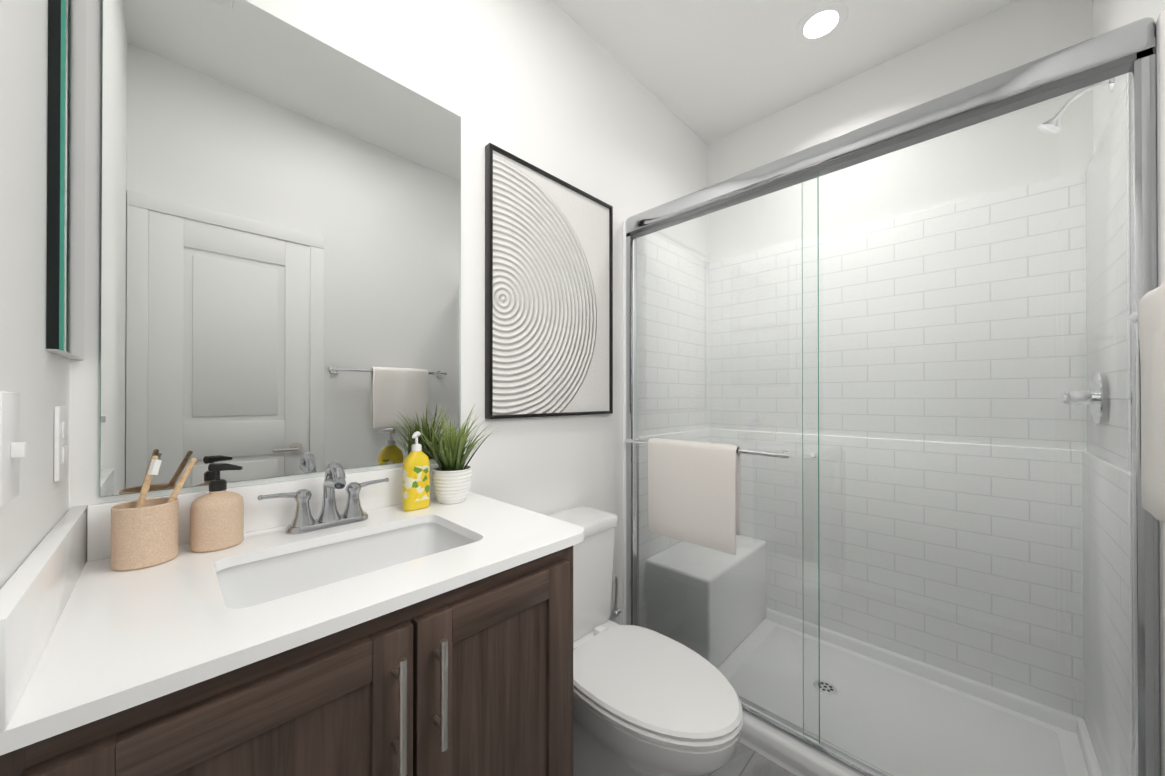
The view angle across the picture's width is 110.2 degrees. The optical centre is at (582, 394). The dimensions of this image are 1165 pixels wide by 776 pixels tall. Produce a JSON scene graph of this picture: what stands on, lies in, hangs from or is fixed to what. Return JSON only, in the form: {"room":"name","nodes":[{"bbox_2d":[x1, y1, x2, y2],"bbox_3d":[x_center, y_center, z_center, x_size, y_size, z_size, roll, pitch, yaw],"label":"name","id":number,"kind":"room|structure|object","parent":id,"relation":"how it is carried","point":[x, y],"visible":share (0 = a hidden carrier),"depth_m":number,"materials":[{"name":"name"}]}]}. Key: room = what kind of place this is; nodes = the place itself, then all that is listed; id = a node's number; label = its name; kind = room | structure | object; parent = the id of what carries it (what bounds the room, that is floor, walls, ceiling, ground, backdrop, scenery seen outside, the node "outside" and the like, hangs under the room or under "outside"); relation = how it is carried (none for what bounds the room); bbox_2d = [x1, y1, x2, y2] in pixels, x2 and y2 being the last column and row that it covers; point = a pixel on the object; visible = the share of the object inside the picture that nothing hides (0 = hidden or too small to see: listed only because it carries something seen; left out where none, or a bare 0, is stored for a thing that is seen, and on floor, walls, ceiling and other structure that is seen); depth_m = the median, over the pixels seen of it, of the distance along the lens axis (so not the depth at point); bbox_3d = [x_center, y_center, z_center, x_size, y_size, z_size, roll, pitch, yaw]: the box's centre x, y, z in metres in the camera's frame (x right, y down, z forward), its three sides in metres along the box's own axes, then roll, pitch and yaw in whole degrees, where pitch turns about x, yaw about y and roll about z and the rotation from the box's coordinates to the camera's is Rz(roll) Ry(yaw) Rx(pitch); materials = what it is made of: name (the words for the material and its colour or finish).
{"room":"bathroom","nodes":[
{"label":"bathroom","id":0,"kind":"room"},
{"bbox_2d":[0,0,69,588],"bbox_3d":[-0.438,-0.148,0.176,1.698,2.743,0.120,0,0,44],"label":"wall","id":1,"kind":"structure","parent":0,"point":[34,373],"depth_m":0.50,"materials":[{"name":"white paint"}]},
{"bbox_2d":[0,392,26,506],"bbox_3d":[-0.605,0.055,0.432,0.072,0.116,0.014,0,0,44],"label":"switch plate","id":2,"kind":"object","parent":1,"relation":"attached to","point":[13,449],"visible":1,"depth_m":0.43,"materials":[{"name":"white plastic"}]},
{"bbox_2d":[54,406,66,481],"bbox_3d":[-0.833,0.076,0.650,0.072,0.116,0.008,0,0,44],"label":"electrical outlet plate","id":3,"kind":"object","parent":1,"relation":"attached to","point":[60,442],"visible":0.98,"depth_m":0.63,"materials":[{"name":"white plastic"}]},
{"bbox_2d":[45,0,85,359],"bbox_3d":[-0.834,-0.519,0.660,0.215,0.910,0.016,0,0,44],"label":"upper cabinet","id":4,"kind":"object","parent":1,"relation":"attached to","point":[65,167],"visible":1,"depth_m":0.60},
{"bbox_2d":[69,0,707,624],"bbox_3d":[-0.126,-0.141,1.627,0.120,2.743,2.635,0,0,44],"label":"wall","id":5,"kind":"structure","parent":0,"point":[551,88],"depth_m":1.42,"materials":[{"name":"white paint"}]},
{"bbox_2d":[100,0,460,496],"bbox_3d":[-0.636,-0.342,1.012,0.005,1.062,0.727,0,0,44],"label":"mirror","id":6,"kind":"object","parent":5,"relation":"attached to","point":[280,247],"visible":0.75,"depth_m":0.92,"materials":[{"name":"silver glass"}]},
{"bbox_2d":[485,143,612,418],"bbox_3d":[-0.095,-0.370,1.551,0.028,0.900,0.621,0,0,44],"label":"framed art","id":7,"kind":"object","parent":5,"relation":"attached to","point":[548,294],"visible":1,"depth_m":1.50,"materials":[{"name":"black"}]},
{"bbox_2d":[623,221,770,667],"bbox_3d":[0.571,0.219,2.000,0.355,2.025,0.758,0,0,44],"label":"wall","id":8,"kind":"structure","parent":5,"relation":"attached to","point":[672,277],"depth_m":2.12,"materials":[{"name":"tile"}]},
{"bbox_2d":[626,17,1160,775],"bbox_3d":[0.720,0.167,1.363,1.416,1.948,0.060,0,0,44],"label":"frame","id":9,"kind":"object","parent":5,"relation":"attached to","point":[1130,47],"visible":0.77,"depth_m":0.95,"materials":[{"name":"silver metal"}]},
{"bbox_2d":[633,71,1130,775],"bbox_3d":[0.728,0.189,1.372,1.350,1.863,0.052,0,0,44],"label":"shower door","id":10,"kind":"structure","parent":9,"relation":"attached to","point":[803,561],"depth_m":1.18,"materials":[{"name":"clear glass"}]},
{"bbox_2d":[625,437,789,554],"bbox_3d":[0.440,0.372,1.564,0.675,0.388,0.077,0,0,44],"label":"towel bar","id":11,"kind":"object","parent":10,"relation":"attached to","point":[693,492],"visible":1,"depth_m":1.53,"materials":[{"name":"white fabric"}]},
{"bbox_2d":[709,742,795,775],"bbox_3d":[0.439,1.278,1.071,1.698,0.100,2.635,0,0,44],"label":"floor","id":12,"kind":"structure","parent":0,"point":[746,761],"depth_m":1.34,"materials":[{"name":"tile"}]},
{"bbox_2d":[0,459,583,775],"bbox_3d":[-0.434,0.688,0.802,0.582,1.077,0.783,0,0,44],"label":"bathroom vanity","id":13,"kind":"object","parent":12,"relation":"on","point":[335,620],"visible":0.98,"depth_m":0.61,"materials":[{"name":"brown wood"}]},
{"bbox_2d":[110,456,196,570],"bbox_3d":[-0.775,0.206,0.738,0.083,0.188,0.108,0,0,44],"label":"toothbrush cup","id":14,"kind":"object","parent":13,"relation":"on","point":[144,532],"visible":1,"depth_m":0.71,"materials":[{"name":"beige stone"}]},
{"bbox_2d":[190,463,243,552],"bbox_3d":[-0.726,0.217,0.809,0.080,0.164,0.080,0,0,44],"label":"soap dispenser","id":15,"kind":"object","parent":13,"relation":"on","point":[217,518],"visible":1,"depth_m":0.79,"materials":[{"name":"beige stone"}]},
{"bbox_2d":[402,431,429,510],"bbox_3d":[-0.438,0.199,1.077,0.049,0.204,0.070,0,0,44],"label":"soap bottle","id":16,"kind":"object","parent":13,"relation":"on","point":[416,481],"visible":1,"depth_m":1.06,"materials":[{"name":"yellow plastic"}]},
{"bbox_2d":[414,404,498,503],"bbox_3d":[-0.320,0.162,1.138,0.254,0.278,0.260,0,0,44],"label":"potted plant","id":17,"kind":"object","parent":13,"relation":"on","point":[451,477],"visible":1,"depth_m":1.12,"materials":[{"name":"green plant"}]},
{"bbox_2d":[547,507,742,775],"bbox_3d":[0.176,0.836,1.309,0.748,0.785,0.615,0,0,44],"label":"toilet","id":18,"kind":"object","parent":12,"relation":"on","point":[647,702],"visible":0.67,"depth_m":1.12,"materials":[{"name":"white ceramic"}]},
{"bbox_2d":[717,608,1101,775],"bbox_3d":[0.978,1.181,1.624,1.456,0.098,0.850,0,0,44],"label":"pan","id":19,"kind":"object","parent":12,"relation":"on","point":[790,754],"visible":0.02,"depth_m":1.49,"materials":[{"name":"white plastic"}]},
{"bbox_2d":[552,0,1016,144],"bbox_3d":[0.439,-1.565,1.083,1.698,0.100,2.635,0,0,44],"label":"ceiling","id":20,"kind":"structure","parent":0,"point":[707,72],"depth_m":1.75,"materials":[{"name":"white paint"}]},
{"bbox_2d":[795,1,848,43],"bbox_3d":[0.971,-1.510,1.656,0.190,0.006,0.190,0,0,44],"label":"recessed light","id":21,"kind":"object","parent":20,"relation":"in","point":[821,20],"visible":1,"depth_m":1.65,"materials":[{"name":"white plastic"}]},
{"bbox_2d":[707,0,1092,262],"bbox_3d":[1.317,-0.140,1.978,1.698,2.743,0.120,0,0,44],"label":"wall","id":22,"kind":"structure","parent":0,"point":[1017,33],"depth_m":1.76,"materials":[{"name":"white paint"}]},
{"bbox_2d":[767,174,1074,714],"bbox_3d":[1.263,0.200,1.921,1.457,1.977,0.034,0,0,44],"label":"wall","id":23,"kind":"structure","parent":22,"relation":"attached to","point":[843,401],"depth_m":1.69,"materials":[{"name":"tile"}]},
{"bbox_2d":[1092,0,1164,152],"bbox_3d":[1.004,-0.146,0.526,0.120,2.743,2.635,0,0,44],"label":"wall","id":24,"kind":"structure","parent":0,"point":[1109,15],"depth_m":1.23,"materials":[{"name":"white paint"}]},
{"bbox_2d":[1037,77,1114,132],"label":"shower head","id":25,"kind":"object","parent":24,"relation":"attached to","point":[1056,126],"depth_m":1.28,"materials":[{"name":"silver metal"}]},
{"bbox_2d":[1071,9,1164,775],"bbox_3d":[1.468,0.215,1.111,0.032,2.025,0.780,0,0,44],"label":"wall","id":26,"kind":"structure","parent":24,"relation":"attached to","point":[1111,448],"depth_m":1.17,"materials":[{"name":"tile"}]},
{"bbox_2d":[1059,372,1102,423],"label":"shower valve","id":27,"kind":"object","parent":26,"relation":"attached to","point":[1094,388],"depth_m":1.23,"materials":[{"name":"silver metal"}]},
{"bbox_2d":[1128,282,1164,522],"bbox_3d":[0.850,0.006,0.529,0.105,0.362,0.668,0,0,44],"label":"towel","id":28,"kind":"object","parent":24,"relation":"attached to","point":[1148,316],"visible":1,"depth_m":0.61,"materials":[{"name":"beige fabric"}]}
]}

